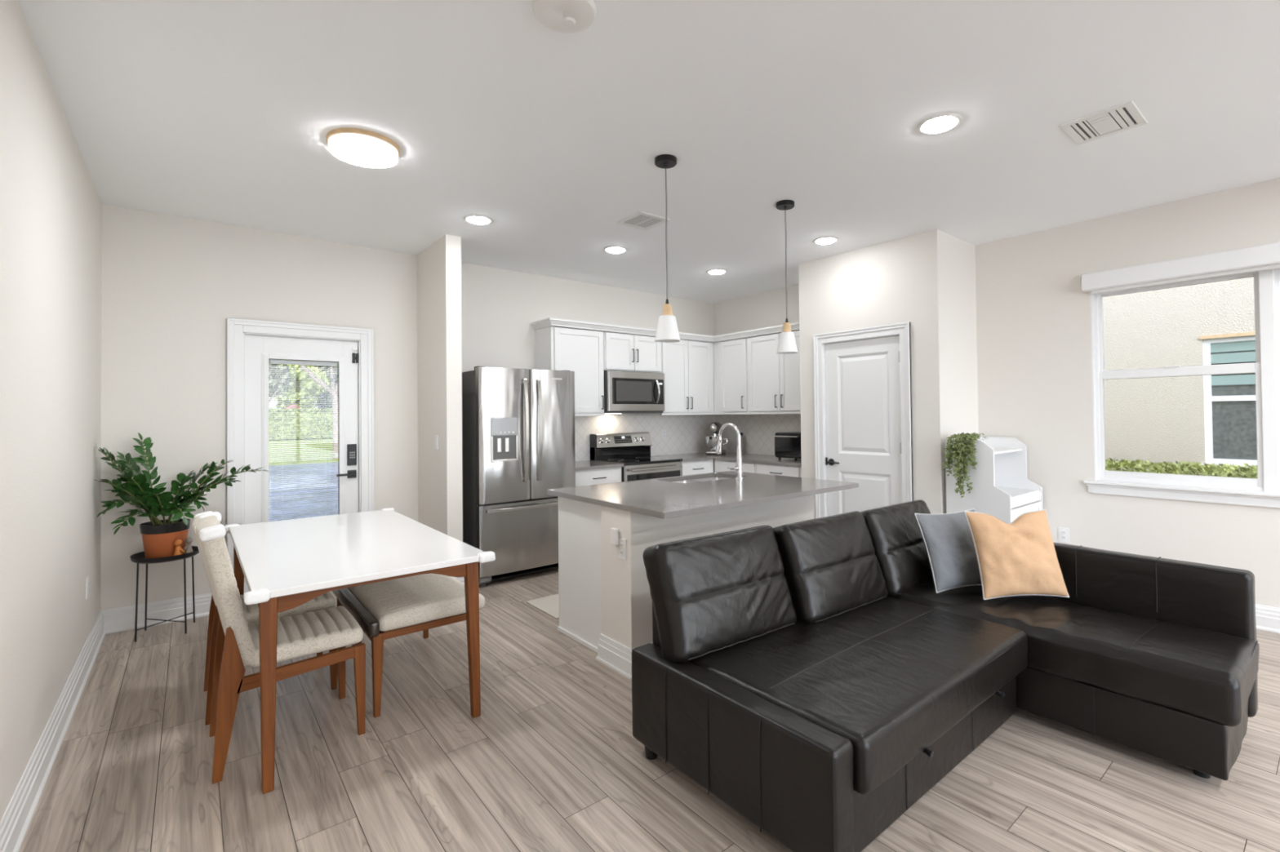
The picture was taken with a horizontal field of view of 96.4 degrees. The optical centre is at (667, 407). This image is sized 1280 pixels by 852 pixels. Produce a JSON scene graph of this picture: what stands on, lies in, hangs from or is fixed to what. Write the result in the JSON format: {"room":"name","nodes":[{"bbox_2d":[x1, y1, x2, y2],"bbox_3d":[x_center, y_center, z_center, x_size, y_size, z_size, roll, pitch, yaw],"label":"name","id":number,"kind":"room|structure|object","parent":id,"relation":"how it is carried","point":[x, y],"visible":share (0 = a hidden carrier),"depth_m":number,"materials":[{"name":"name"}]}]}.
{"room":"open-plan living room","nodes":[
{"label":"open-plan living room","id":0,"kind":"room"},
{"bbox_2d":[0,0,102,822],"bbox_3d":[-1.006,-0.003,0.380,0.150,2.828,8.971,0,-1,-40],"label":"wall","id":1,"kind":"structure","parent":0,"point":[51,205],"depth_m":2.26,"materials":[{"name":"white paint"}]},
{"bbox_2d":[0,610,105,851],"bbox_3d":[-0.924,1.335,0.418,0.026,0.152,8.671,0,-1,-40],"label":"baseboard","id":2,"kind":"structure","parent":1,"relation":"attached to","point":[15,823],"depth_m":2.26,"materials":[{"name":"white paint"}]},
{"bbox_2d":[85,576,88,599],"bbox_3d":[-3.283,1.024,3.236,0.009,0.115,0.072,0,-1,-40],"label":"wall outlet","id":3,"kind":"object","parent":1,"relation":"attached to","point":[87,577],"visible":1,"depth_m":3.22,"materials":[{"name":"white plastic"}]},
{"bbox_2d":[100,204,714,610],"bbox_3d":[-1.540,0.074,5.674,5.806,2.828,0.150,0,-1,-40],"label":"wall","id":4,"kind":"structure","parent":0,"point":[171,285],"depth_m":4.19,"materials":[{"name":"white paint"}]},
{"bbox_2d":[101,592,212,634],"bbox_3d":[-3.447,1.409,3.941,0.659,0.152,0.026,0,-1,-40],"label":"baseboard","id":5,"kind":"structure","parent":4,"relation":"attached to","point":[121,619],"depth_m":3.90,"materials":[{"name":"white paint"}]},
{"bbox_2d":[226,318,373,593],"bbox_3d":[-2.890,0.420,4.542,0.973,2.135,0.210,0,-1,-40],"label":"door","id":6,"kind":"structure","parent":4,"relation":"in","point":[251,344],"depth_m":4.44,"materials":[{"name":"white paint"}]},
{"bbox_2d":[270,359,337,520],"bbox_3d":[-2.876,0.405,4.530,0.450,1.543,0.017,0,-1,-40],"label":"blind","id":7,"kind":"object","parent":6,"relation":"attached to","point":[286,362],"depth_m":4.52,"materials":[{"name":"clear glass"}]},
{"bbox_2d":[535,326,604,416],"bbox_3d":[-0.976,-0.342,5.806,0.602,0.872,0.385,0,-1,-40],"label":"upper cabinet","id":8,"kind":"object","parent":4,"relation":"attached to","point":[580,351],"visible":0.77,"depth_m":5.70,"materials":[{"name":"white paint"}]},
{"bbox_2d":[530,317,799,342],"bbox_3d":[0.214,-0.824,5.839,2.571,0.068,1.873,0,-1,-40],"label":"crown molding","id":9,"kind":"structure","parent":8,"relation":"attached to","point":[550,322],"depth_m":6.08,"materials":[{"name":"white paint"}]},
{"bbox_2d":[603,331,660,373],"bbox_3d":[-0.456,-0.578,6.244,0.750,0.400,0.385,0,-1,-40],"label":"upper cabinet","id":10,"kind":"object","parent":4,"relation":"attached to","point":[622,352],"visible":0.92,"depth_m":6.09,"materials":[{"name":"white paint"}]},
{"bbox_2d":[604,370,664,413],"bbox_3d":[-0.420,-0.148,6.202,0.743,0.440,0.462,0,-1,-40],"label":"microwave","id":11,"kind":"object","parent":10,"relation":"attached to","point":[624,392],"visible":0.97,"depth_m":6.03,"materials":[{"name":"grey metal"}]},
{"bbox_2d":[646,339,714,415],"bbox_3d":[0.154,-0.341,6.747,0.823,0.872,0.385,0,-1,-40],"label":"upper cabinet","id":12,"kind":"object","parent":4,"relation":"attached to","point":[686,366],"visible":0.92,"depth_m":6.61,"materials":[{"name":"white paint"}]},
{"bbox_2d":[574,413,800,461],"bbox_3d":[0.255,0.314,5.847,2.497,0.486,1.873,0,-1,-40],"label":"backsplash","id":13,"kind":"structure","parent":4,"relation":"attached to","point":[685,433],"depth_m":6.77,"materials":[{"name":"tile"}]},
{"bbox_2d":[661,429,666,439],"bbox_3d":[-0.043,0.328,6.802,0.072,0.115,0.009,0,-1,-40],"label":"wall outlet","id":14,"kind":"object","parent":13,"relation":"attached to","point":[664,431],"visible":1,"depth_m":6.80,"materials":[{"name":"white plastic"}]},
{"bbox_2d":[417,234,462,542],"bbox_3d":[-1.913,0.066,4.784,0.120,2.828,0.740,0,-1,-40],"label":"wall","id":15,"kind":"structure","parent":0,"point":[439,339],"depth_m":4.55,"materials":[{"name":"white paint"}]},
{"bbox_2d":[434,435,438,449],"bbox_3d":[-1.877,0.288,4.638,0.010,0.115,0.072,0,-1,-40],"label":"light switch","id":16,"kind":"object","parent":15,"relation":"attached to","point":[436,437],"visible":1,"depth_m":4.62,"materials":[{"name":"white plastic"}]},
{"bbox_2d":[451,576,464,584],"bbox_3d":[-1.654,1.397,4.472,0.160,0.152,0.026,0,-1,-40],"label":"baseboard","id":17,"kind":"structure","parent":15,"relation":"attached to","point":[461,580],"depth_m":4.50,"materials":[{"name":"white paint"}]},
{"bbox_2d":[17,0,1279,303],"bbox_3d":[1.208,-1.516,2.258,5.956,0.200,8.971,0,-1,-40],"label":"ceiling","id":18,"kind":"structure","parent":0,"point":[217,111],"depth_m":2.74,"materials":[{"name":"white paint"}]},
{"bbox_2d":[326,128,399,168],"bbox_3d":[-1.588,-1.346,2.991,0.340,0.060,0.340,0,-1,-40],"label":"flush light","id":19,"kind":"object","parent":18,"relation":"attached to","point":[358,147],"visible":1,"depth_m":2.92,"materials":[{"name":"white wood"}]},
{"bbox_2d":[328,140,397,168],"bbox_3d":[-1.587,-1.317,2.991,0.316,0.002,0.316,0,-1,-40],"label":"diffuser","id":20,"kind":"object","parent":19,"relation":"attached to","point":[366,153],"depth_m":2.97,"materials":[{"name":"white plastic"}]},
{"bbox_2d":[463,214,493,225],"bbox_3d":[-1.374,-1.352,4.157,0.208,0.020,0.208,0,-1,-40],"label":"recessed light","id":21,"kind":"object","parent":18,"relation":"in","point":[479,220],"visible":1,"depth_m":4.13,"materials":[{"name":"white plastic"}]},
{"bbox_2d":[531,0,596,33],"bbox_3d":[-0.362,-1.387,2.010,0.224,0.030,0.224,0,-1,-40],"label":"smoke detector","id":22,"kind":"object","parent":18,"relation":"attached to","point":[566,16],"visible":1,"depth_m":2.01,"materials":[{"name":"white plastic"}]},
{"bbox_2d":[603,246,627,253],"bbox_3d":[-0.449,-1.351,4.946,0.208,0.020,0.208,0,-1,-40],"label":"recessed light","id":23,"kind":"object","parent":18,"relation":"in","point":[615,250],"visible":1,"depth_m":4.91,"materials":[{"name":"white"}]},
{"bbox_2d":[616,211,671,231],"bbox_3d":[-0.179,-1.370,4.220,0.280,0.008,0.300,0,-1,-40],"label":"ceiling vent","id":24,"kind":"object","parent":18,"relation":"in","point":[642,220],"visible":0.96,"depth_m":4.21,"materials":[{"name":"white plastic"}]},
{"bbox_2d":[654,154,680,342],"bbox_3d":[-0.005,-0.879,3.200,0.144,1.022,0.144,0,-1,-40],"label":"pendant lamp","id":25,"kind":"object","parent":18,"relation":"hanging from","point":[667,331],"visible":1,"depth_m":3.16,"materials":[{"name":"white glass"}]},
{"bbox_2d":[706,269,727,275],"bbox_3d":[0.496,-1.351,5.747,0.208,0.020,0.208,0,-1,-40],"label":"recessed light","id":26,"kind":"object","parent":18,"relation":"in","point":[715,272],"visible":1,"depth_m":5.71,"materials":[{"name":"white"}]},
{"bbox_2d":[776,200,798,354],"bbox_3d":[0.808,-0.878,3.890,0.144,1.022,0.144,0,-1,-40],"label":"pendant lamp","id":27,"kind":"object","parent":18,"relation":"hanging from","point":[787,344],"visible":1,"depth_m":3.85,"materials":[{"name":"black metal"}]},
{"bbox_2d":[813,236,838,244],"bbox_3d":[1.313,-1.373,4.746,0.208,0.020,0.208,0,-1,-40],"label":"recessed light","id":28,"kind":"object","parent":18,"relation":"in","point":[824,240],"visible":1,"depth_m":4.71,"materials":[{"name":"white"}]},
{"bbox_2d":[916,113,962,134],"bbox_3d":[1.353,-1.399,2.847,0.208,0.020,0.208,0,-1,-40],"label":"recessed light","id":29,"kind":"object","parent":18,"relation":"in","point":[944,122],"visible":1,"depth_m":2.82,"materials":[{"name":"white"}]},
{"bbox_2d":[1059,100,1147,145],"bbox_3d":[2.181,-1.414,2.860,0.320,0.008,0.290,0,-1,-40],"label":"ceiling vent","id":30,"kind":"object","parent":18,"relation":"in","point":[1126,116],"visible":1,"depth_m":2.85,"materials":[{"name":"white plastic"}]},
{"bbox_2d":[18,568,1279,851],"bbox_3d":[1.240,1.472,2.218,5.956,0.120,8.971,0,-1,-40],"label":"floor","id":31,"kind":"structure","parent":0,"point":[552,760],"depth_m":2.21,"materials":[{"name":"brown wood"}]},
{"bbox_2d":[129,546,199,641],"bbox_3d":[-3.303,1.219,3.769,0.352,0.524,0.352,0,-1,-40],"label":"plant stand","id":32,"kind":"object","parent":31,"relation":"on","point":[139,557],"visible":0.69,"depth_m":3.73,"materials":[{"name":"black metal"}]},
{"bbox_2d":[129,546,199,564],"bbox_3d":[-3.306,0.976,3.772,0.352,0.038,0.352,0,-1,-40],"label":"tray","id":33,"kind":"object","parent":32,"relation":"on","point":[139,557],"depth_m":3.68,"materials":[{"name":"black metal"}]},
{"bbox_2d":[173,539,185,555],"bbox_3d":[-3.183,0.924,3.725,0.060,0.125,0.052,0,-1,-40],"label":"figurine","id":34,"kind":"object","parent":32,"relation":"on","point":[178,551],"visible":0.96,"depth_m":3.71,"materials":[{"name":"orange ceramic"}]},
{"bbox_2d":[93,432,269,558],"bbox_3d":[-3.184,0.576,3.802,0.869,0.823,0.429,0,-1,-40],"label":"plant","id":35,"kind":"object","parent":32,"relation":"on","point":[158,536],"visible":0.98,"depth_m":3.69,"materials":[{"name":"green plant"}]},
{"bbox_2d":[182,537,193,553],"bbox_3d":[-3.172,0.925,3.783,0.060,0.125,0.052,0,-1,-40],"label":"figurine","id":36,"kind":"object","parent":32,"relation":"on","point":[188,548],"visible":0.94,"depth_m":3.77,"materials":[{"name":"grey"}]},
{"bbox_2d":[191,511,337,725],"bbox_3d":[-2.064,0.996,2.934,0.583,0.922,0.465,0,-1,-40],"label":"dining chair","id":37,"kind":"object","parent":31,"relation":"on","point":[326,601],"visible":0.23,"depth_m":2.85,"materials":[{"name":"white"}]},
{"bbox_2d":[195,511,365,784],"bbox_3d":[-1.698,0.954,2.513,0.583,0.986,0.465,0,-1,-40],"label":"dining chair","id":38,"kind":"object","parent":31,"relation":"on","point":[299,635],"visible":0.95,"depth_m":2.35,"materials":[{"name":"white"}]},
{"bbox_2d":[224,507,495,794],"bbox_3d":[-1.755,1.079,3.092,0.964,0.753,1.805,0,-1,-40],"label":"dining table","id":39,"kind":"object","parent":31,"relation":"on","point":[285,565],"visible":0.93,"depth_m":2.66,"materials":[{"name":"white paint"}]},
{"bbox_2d":[332,573,484,717],"bbox_3d":[-1.445,1.212,3.154,0.562,0.482,0.918,0,-1,-40],"label":"bench","id":40,"kind":"object","parent":31,"relation":"on","point":[397,607],"visible":0.81,"depth_m":2.86,"materials":[{"name":"beige fabric"}]},
{"bbox_2d":[462,365,575,586],"bbox_3d":[-1.379,0.574,5.160,0.894,1.812,0.770,0,-1,-40],"label":"refrigerator","id":41,"kind":"object","parent":31,"relation":"on","point":[518,424],"visible":0.88,"depth_m":4.84,"materials":[{"name":"grey metal"}]},
{"bbox_2d":[525,593,559,618],"bbox_3d":[-0.708,1.454,4.266,0.525,0.010,0.470,0,-1,-40],"label":"kitchen mat","id":42,"kind":"object","parent":31,"relation":"on","point":[549,605],"visible":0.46,"depth_m":4.20,"materials":[{"name":"beige fabric"}]},
{"bbox_2d":[575,466,622,486],"bbox_3d":[-0.842,1.040,5.701,0.565,0.883,0.649,0,-1,-40],"label":"base cabinet","id":43,"kind":"object","parent":31,"relation":"on","point":[611,475],"visible":0.15,"depth_m":5.48,"materials":[{"name":"white paint"}]},
{"bbox_2d":[575,460,623,471],"bbox_3d":[-0.858,0.582,5.707,0.588,0.030,0.638,0,-1,-40],"label":"countertop","id":44,"kind":"structure","parent":43,"relation":"on","point":[586,464],"depth_m":5.58,"materials":[{"name":"grey stone"}]},
{"bbox_2d":[590,431,682,482],"bbox_3d":[-0.313,0.882,6.108,0.758,1.198,0.702,0,-1,-40],"label":"range","id":45,"kind":"object","parent":31,"relation":"on","point":[633,450],"visible":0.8,"depth_m":6.11,"materials":[{"name":"silver metal"}]},
{"bbox_2d":[594,456,682,464],"bbox_3d":[-0.305,0.567,6.098,0.758,0.017,0.563,0,-1,-40],"label":"cooktop","id":46,"kind":"object","parent":45,"relation":"in","point":[619,460],"depth_m":6.05,"materials":[{"name":"black glass"}]},
{"bbox_2d":[557,477,813,679],"bbox_3d":[0.147,1.005,3.892,1.650,0.883,0.904,0,-1,-40],"label":"kitchen island","id":47,"kind":"object","parent":31,"relation":"on","point":[606,602],"visible":0.39,"depth_m":3.36,"materials":[{"name":"white paint"}]},
{"bbox_2d":[617,537,626,560],"bbox_3d":[-0.246,0.772,3.110,0.009,0.115,0.072,0,-1,-40],"label":"wall outlet","id":48,"kind":"object","parent":47,"relation":"attached to","point":[622,548],"visible":1,"depth_m":3.10,"materials":[{"name":"white plastic"}]},
{"bbox_2d":[610,527,618,545],"bbox_3d":[-0.289,0.711,3.137,0.028,0.090,0.050,0,-1,-40],"label":"plug adapter","id":49,"kind":"object","parent":48,"relation":"attached to","point":[614,531],"visible":1,"depth_m":3.12,"materials":[{"name":"white plastic"}]},
{"bbox_2d":[546,471,858,519],"bbox_3d":[0.261,0.545,3.822,1.726,0.030,1.207,0,-1,-40],"label":"island countertop","id":50,"kind":"structure","parent":47,"relation":"on","point":[661,498],"depth_m":3.56,"materials":[{"name":"grey stone"}]},
{"bbox_2d":[671,477,728,483],"bbox_3d":[0.268,0.659,4.318,0.668,0.183,0.353,0,-1,-40],"label":"sink","id":51,"kind":"object","parent":50,"relation":"in","point":[708,478],"visible":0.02,"depth_m":4.55,"materials":[{"name":"silver metal"}]},
{"bbox_2d":[715,422,743,479],"bbox_3d":[0.428,0.327,4.277,0.156,0.414,0.265,0,-1,-40],"label":"faucet","id":52,"kind":"object","parent":50,"relation":"on","point":[739,468],"visible":1,"depth_m":4.22,"materials":[{"name":"silver metal"}]},
{"bbox_2d":[681,459,713,475],"bbox_3d":[0.161,1.040,6.537,0.505,0.883,0.649,0,-1,-40],"label":"base cabinet","id":53,"kind":"object","parent":31,"relation":"on","point":[691,468],"visible":0.17,"depth_m":6.31,"materials":[{"name":"white paint"}]},
{"bbox_2d":[714,459,755,473],"bbox_3d":[0.952,1.030,6.426,0.665,0.883,0.620,0,-1,-40],"label":"base cabinet","id":54,"kind":"object","parent":31,"relation":"on","point":[719,465],"visible":0.13,"depth_m":6.27,"materials":[{"name":"white paint"}]},
{"bbox_2d":[755,462,801,477],"bbox_3d":[1.352,1.020,5.945,0.665,0.883,0.628,0,-1,-40],"label":"base cabinet","id":55,"kind":"object","parent":31,"relation":"on","point":[763,468],"visible":0.19,"depth_m":5.75,"materials":[{"name":"white paint"}]},
{"bbox_2d":[654,452,801,466],"bbox_3d":[0.778,0.573,6.275,1.128,0.030,1.860,0,-1,-40],"label":"countertop","id":56,"kind":"structure","parent":55,"relation":"on","point":[752,458],"depth_m":6.30,"materials":[{"name":"grey stone"}]},
{"bbox_2d":[705,422,727,454],"bbox_3d":[0.609,0.373,6.898,0.265,0.386,0.378,-1,-1,15],"label":"stand mixer","id":57,"kind":"object","parent":56,"relation":"on","point":[712,442],"visible":0.8,"depth_m":6.76,"materials":[{"name":"silver metal"}]},
{"bbox_2d":[705,435,727,450],"bbox_3d":[0.572,0.436,6.817,0.216,0.167,0.238,0,-1,-40],"label":"bowl","id":58,"kind":"object","parent":57,"relation":"on","point":[712,442],"depth_m":6.75,"materials":[{"name":"silver metal"}]},
{"bbox_2d":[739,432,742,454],"bbox_3d":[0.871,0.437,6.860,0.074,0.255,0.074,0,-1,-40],"label":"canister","id":59,"kind":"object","parent":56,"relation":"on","point":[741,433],"visible":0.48,"depth_m":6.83,"materials":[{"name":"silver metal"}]},
{"bbox_2d":[773,431,801,459],"bbox_3d":[1.383,0.406,5.927,0.387,0.281,0.450,0,-1,-40],"label":"toaster oven","id":60,"kind":"object","parent":56,"relation":"on","point":[787,445],"visible":0.42,"depth_m":5.86,"materials":[{"name":"black metal"}]},
{"bbox_2d":[631,499,1259,851],"bbox_3d":[1.225,0.983,2.443,2.218,0.864,1.676,0,-1,-40],"label":"sectional sofa","id":61,"kind":"object","parent":31,"relation":"on","point":[814,677],"visible":0.95,"depth_m":2.29,"materials":[{"name":"black leather"}]},
{"bbox_2d":[642,524,796,663],"bbox_3d":[0.243,0.796,2.513,0.705,0.468,0.317,0,-1,-40],"label":"cushion","id":62,"kind":"object","parent":61,"relation":"on","point":[715,597],"depth_m":2.38,"materials":[{"name":"black leather"}]},
{"bbox_2d":[773,511,888,623],"bbox_3d":[0.815,0.797,2.889,0.657,0.469,0.312,0,-1,-40],"label":"cushion","id":63,"kind":"object","parent":61,"relation":"on","point":[836,566],"depth_m":2.75,"materials":[{"name":"black leather"}]},
{"bbox_2d":[688,596,1027,795],"bbox_3d":[0.796,1.071,2.436,1.326,0.190,0.905,0,-1,-40],"label":"seat cushion","id":64,"kind":"object","parent":61,"relation":"on","point":[889,677],"depth_m":2.16,"materials":[{"name":"black leather"}]},
{"bbox_2d":[859,499,933,597],"bbox_3d":[1.339,0.797,3.271,0.640,0.469,0.311,0,-1,-40],"label":"cushion","id":65,"kind":"object","parent":61,"relation":"on","point":[900,552],"depth_m":3.09,"materials":[{"name":"black leather"}]},
{"bbox_2d":[914,508,982,593],"bbox_3d":[1.564,0.769,3.093,0.418,0.389,0.190,0,-1,-17],"label":"throw pillow","id":66,"kind":"object","parent":61,"relation":"on","point":[947,539],"visible":0.7,"depth_m":3.03,"materials":[{"name":"grey fabric"}]},
{"bbox_2d":[964,509,1069,599],"bbox_3d":[1.776,0.746,2.913,0.445,0.413,0.210,-1,-1,-5],"label":"throw pillow","id":67,"kind":"object","parent":61,"relation":"on","point":[1018,557],"visible":1,"depth_m":2.85,"materials":[{"name":"brown fabric"}]},
{"bbox_2d":[893,582,1259,727],"bbox_3d":[1.771,1.061,2.822,0.672,0.207,1.560,0,-1,-40],"label":"cushion","id":68,"kind":"object","parent":61,"relation":"on","point":[1198,668],"depth_m":2.40,"materials":[{"name":"black leather"}]},
{"bbox_2d":[945,436,1043,524],"bbox_3d":[2.563,0.839,4.472,0.665,1.180,0.451,0,-1,-40],"label":"base cabinet","id":69,"kind":"object","parent":31,"relation":"on","point":[1002,490],"visible":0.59,"depth_m":4.35,"materials":[{"name":"white paint"}]},
{"bbox_2d":[942,432,986,497],"bbox_3d":[2.270,0.432,4.327,0.296,0.488,0.292,0,-1,-40],"label":"trailing plant","id":70,"kind":"object","parent":69,"relation":"on","point":[962,451],"visible":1,"depth_m":4.28,"materials":[{"name":"green plant"}]},
{"bbox_2d":[991,447,1022,454],"bbox_3d":[2.520,0.346,4.525,0.629,0.018,0.308,0,-1,-40],"label":"shelf","id":71,"kind":"object","parent":69,"relation":"attached to","point":[997,450],"depth_m":4.53,"materials":[{"name":"white paint"}]},
{"bbox_2d":[996,486,1039,499],"bbox_3d":[2.561,0.668,4.476,0.629,0.018,0.423,0,-1,-40],"label":"countertop","id":72,"kind":"structure","parent":69,"relation":"on","point":[1015,493],"depth_m":4.43,"materials":[{"name":"white paint"}]},
{"bbox_2d":[798,229,978,519],"bbox_3d":[2.033,0.030,5.251,0.857,2.828,1.329,0,-1,-40],"label":"wall","id":73,"kind":"structure","parent":0,"point":[926,280],"depth_m":4.72,"materials":[{"name":"white paint"}]},
{"bbox_2d":[813,321,913,518],"bbox_3d":[1.714,0.381,5.011,0.139,2.128,0.930,0,-1,-40],"label":"door","id":74,"kind":"structure","parent":73,"relation":"in","point":[863,384],"depth_m":4.99,"materials":[{"name":"white paint"}]},
{"bbox_2d":[713,177,1279,608],"bbox_3d":[3.498,-0.001,4.034,0.164,2.828,8.821,0,-1,-40],"label":"wall","id":75,"kind":"structure","parent":0,"point":[1033,332],"depth_m":4.37,"materials":[{"name":"white paint"}]},
{"bbox_2d":[713,337,748,414],"bbox_3d":[0.847,-0.348,6.783,0.391,0.872,0.552,0,-1,-40],"label":"upper cabinet","id":76,"kind":"object","parent":75,"relation":"attached to","point":[730,357],"visible":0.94,"depth_m":6.67,"materials":[{"name":"white paint"}]},
{"bbox_2d":[747,329,800,414],"bbox_3d":[1.337,-0.361,6.194,0.391,0.872,0.972,0,-1,-40],"label":"upper cabinet","id":77,"kind":"object","parent":75,"relation":"attached to","point":[773,378],"visible":0.63,"depth_m":6.19,"materials":[{"name":"white paint"}]},
{"bbox_2d":[1057,527,1069,543],"bbox_3d":[3.072,0.993,4.431,0.009,0.115,0.072,0,-1,-40],"label":"wall outlet","id":78,"kind":"object","parent":75,"relation":"attached to","point":[1064,533],"visible":1,"depth_m":4.43,"materials":[{"name":"white plastic"}]},
{"bbox_2d":[1084,268,1279,508],"bbox_3d":[3.811,-0.134,3.607,0.162,1.525,1.960,0,-1,-40],"label":"window","id":79,"kind":"structure","parent":75,"relation":"in","point":[1263,491],"depth_m":3.78,"materials":[{"name":"white paint"}]},
{"bbox_2d":[1081,241,1279,294],"bbox_3d":[3.753,-0.935,3.554,0.085,0.153,1.945,0,-1,-40],"label":"roller shade","id":80,"kind":"object","parent":79,"relation":"attached to","point":[1266,256],"visible":1,"depth_m":3.83,"materials":[{"name":"white paint"}]},
{"bbox_2d":[1255,604,1279,633],"bbox_3d":[4.426,1.310,2.791,0.026,0.152,5.469,0,-1,-40],"label":"baseboard","id":81,"kind":"structure","parent":75,"relation":"attached to","point":[1267,618],"depth_m":3.58,"materials":[{"name":"white paint"}]},
{"label":"outside","id":82,"kind":"structure","parent":0,"visible":0},
{"bbox_2d":[268,439,337,465],"bbox_3d":[-11.498,2.115,29.426,140.000,0.100,120.000,0,-1,-40],"label":"lawn","id":83,"kind":"structure","parent":82,"point":[318,442],"depth_m":26.27,"materials":[{"name":"green plant"}]},
{"bbox_2d":[268,359,293,404],"bbox_3d":[-32.321,-1.874,45.214,4.620,8.745,4.187,0,-1,-40],"label":"tree","id":84,"kind":"object","parent":83,"relation":"on","point":[285,368],"visible":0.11,"depth_m":45.83,"materials":[{"name":"green plant"}]},
{"bbox_2d":[284,404,301,408],"bbox_3d":[-28.422,1.107,43.337,1.000,2.650,1.400,0,-1,-40],"label":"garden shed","id":85,"kind":"object","parent":83,"relation":"on","point":[288,406],"visible":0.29,"depth_m":42.83,"materials":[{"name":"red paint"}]},
{"bbox_2d":[268,408,333,441],"bbox_3d":[-25.923,1.223,42.056,54.004,2.330,2.433,0,-1,-40],"label":"hedge","id":86,"kind":"object","parent":83,"relation":"on","point":[304,415],"visible":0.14,"depth_m":40.69,"materials":[{"name":"green plant"}]},
{"bbox_2d":[274,360,330,409],"bbox_3d":[-33.907,-1.185,52.400,4.741,7.594,4.381,-1,-1,25],"label":"tree","id":87,"kind":"object","parent":83,"relation":"on","point":[296,371],"visible":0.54,"depth_m":51.44,"materials":[{"name":"green plant"}]},
{"bbox_2d":[294,360,337,458],"bbox_3d":[-12.527,-1.494,22.208,4.947,6.950,5.338,-1,-1,26],"label":"tree","id":88,"kind":"object","parent":83,"relation":"on","point":[334,388],"visible":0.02,"depth_m":22.00,"materials":[{"name":"green plant"}]},
{"bbox_2d":[313,364,337,408],"bbox_3d":[-35.471,-1.879,59.822,6.772,9.216,6.978,0,-1,-40],"label":"tree","id":89,"kind":"object","parent":83,"relation":"on","point":[327,399],"visible":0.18,"depth_m":57.83,"materials":[{"name":"green plant"}]},
{"bbox_2d":[1102,276,1257,476],"bbox_3d":[7.325,-1.151,4.175,0.300,5.350,21.000,0,-1,-40],"label":"house","id":90,"kind":"structure","parent":83,"relation":"on","point":[1211,419],"depth_m":6.16,"materials":[{"name":"beige paint"}]},
{"bbox_2d":[1105,457,1257,479],"bbox_3d":[5.447,1.049,5.295,0.866,1.020,7.201,0,-1,-40],"label":"hedge","id":91,"kind":"object","parent":83,"relation":"on","point":[1194,468],"visible":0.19,"depth_m":5.59,"materials":[{"name":"green plant"}]},
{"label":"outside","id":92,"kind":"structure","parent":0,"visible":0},
{"bbox_2d":[269,462,337,521],"bbox_3d":[-2.858,1.943,19.054,140.000,0.100,15.000,0,-1,-40],"label":"patio","id":93,"kind":"structure","parent":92,"point":[327,464],"depth_m":12.81,"materials":[{"name":"concrete"}]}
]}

